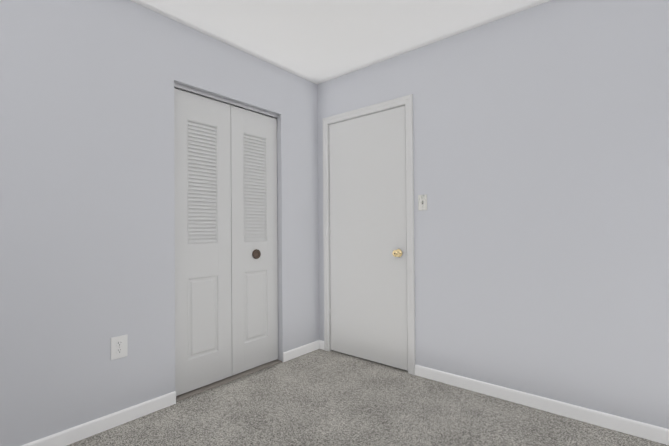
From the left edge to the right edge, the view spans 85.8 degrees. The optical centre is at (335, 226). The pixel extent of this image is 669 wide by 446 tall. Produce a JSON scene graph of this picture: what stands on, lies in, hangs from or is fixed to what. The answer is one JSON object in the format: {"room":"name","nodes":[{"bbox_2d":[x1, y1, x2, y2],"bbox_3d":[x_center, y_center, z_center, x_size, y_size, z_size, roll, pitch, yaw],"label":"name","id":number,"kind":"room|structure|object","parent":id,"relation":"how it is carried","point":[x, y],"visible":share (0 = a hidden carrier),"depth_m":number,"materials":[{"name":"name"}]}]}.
{"room":"empty bedroom","nodes":[
{"label":"empty bedroom","id":0,"kind":"room"},
{"bbox_2d":[0,0,318,445],"bbox_3d":[-1.397,-0.102,1.939,0.120,2.440,3.720,-1,-1,40],"label":"wall","id":1,"kind":"structure","parent":0,"point":[87,225],"depth_m":1.98,"materials":[{"name":"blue paint"}]},
{"bbox_2d":[22,391,175,445],"bbox_3d":[-1.721,1.077,1.423,0.012,0.076,2.217,-1,-1,40],"label":"baseboard","id":2,"kind":"structure","parent":1,"relation":"attached to","point":[77,433],"depth_m":1.97,"materials":[{"name":"white paint"}]},
{"bbox_2d":[111,335,127,359],"bbox_3d":[-1.222,0.683,2.033,0.008,0.124,0.086,-1,-1,40],"label":"wall outlet","id":3,"kind":"object","parent":1,"relation":"attached to","point":[119,346],"visible":1,"depth_m":2.03,"materials":[{"name":"white plastic"}]},
{"bbox_2d":[174,88,277,395],"bbox_3d":[-0.781,0.101,2.675,0.046,2.008,0.896,-1,-1,40],"label":"bifold closet door","id":4,"kind":"structure","parent":1,"relation":"in","point":[226,260],"depth_m":2.61,"materials":[{"name":"white paint"}]},
{"bbox_2d":[174,82,277,117],"bbox_3d":[-0.790,-0.920,2.687,0.050,0.026,0.901,-1,-1,40],"label":"track rail","id":5,"kind":"object","parent":1,"relation":"attached to","point":[215,97],"visible":0.67,"depth_m":2.62,"materials":[{"name":"silver metal"}]},
{"bbox_2d":[283,340,323,361],"bbox_3d":[-0.283,1.083,3.137,0.030,0.076,0.446,-1,-1,40],"label":"baseboard","id":6,"kind":"structure","parent":1,"relation":"attached to","point":[319,344],"depth_m":3.14,"materials":[{"name":"white paint"}]},
{"bbox_2d":[131,0,550,83],"bbox_3d":[-0.316,-1.389,1.122,4.520,0.100,3.840,-1,-1,40],"label":"ceiling","id":7,"kind":"structure","parent":0,"point":[317,41],"depth_m":2.37,"materials":[{"name":"white paint"}]},
{"bbox_2d":[67,349,668,445],"bbox_3d":[-0.295,1.151,1.096,4.520,0.100,3.840,-1,-1,40],"label":"floor","id":8,"kind":"structure","parent":0,"point":[319,397],"depth_m":2.09,"materials":[{"name":"carpet"}]},
{"bbox_2d":[176,359,281,401],"bbox_3d":[-0.774,1.117,2.666,0.114,0.007,0.903,-1,-1,40],"label":"strip","id":9,"kind":"object","parent":8,"relation":"on","point":[218,383],"visible":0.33,"depth_m":2.58,"materials":[{"name":"grey"}]},
{"bbox_2d":[317,0,668,428],"bbox_3d":[1.203,-0.119,2.273,3.690,2.440,0.120,-1,-1,40],"label":"wall","id":10,"kind":"structure","parent":0,"point":[541,179],"depth_m":2.15,"materials":[{"name":"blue paint"}]},
{"bbox_2d":[328,106,407,370],"bbox_3d":[0.231,0.091,2.986,0.777,2.026,0.101,-1,-1,40],"label":"entry door","id":11,"kind":"structure","parent":10,"relation":"in","point":[368,252],"depth_m":2.96,"materials":[{"name":"white paint"}]},
{"bbox_2d":[323,94,415,374],"bbox_3d":[0.276,0.063,3.034,0.905,2.106,0.137,-1,-1,40],"label":"door frame","id":12,"kind":"structure","parent":10,"relation":"attached to","point":[407,100],"depth_m":2.76,"materials":[{"name":"white paint"}]},
{"bbox_2d":[418,195,426,209],"bbox_3d":[0.637,-0.176,2.653,0.070,0.114,0.021,-1,-1,40],"label":"light switch","id":13,"kind":"object","parent":10,"relation":"attached to","point":[422,202],"visible":1,"depth_m":2.66,"materials":[{"name":"grey plastic"}]},
{"bbox_2d":[415,365,668,444],"bbox_3d":[1.534,1.056,1.908,2.444,0.076,0.012,-1,-1,40],"label":"baseboard","id":14,"kind":"structure","parent":10,"relation":"attached to","point":[658,434],"depth_m":2.11,"materials":[{"name":"white paint"}]}
]}

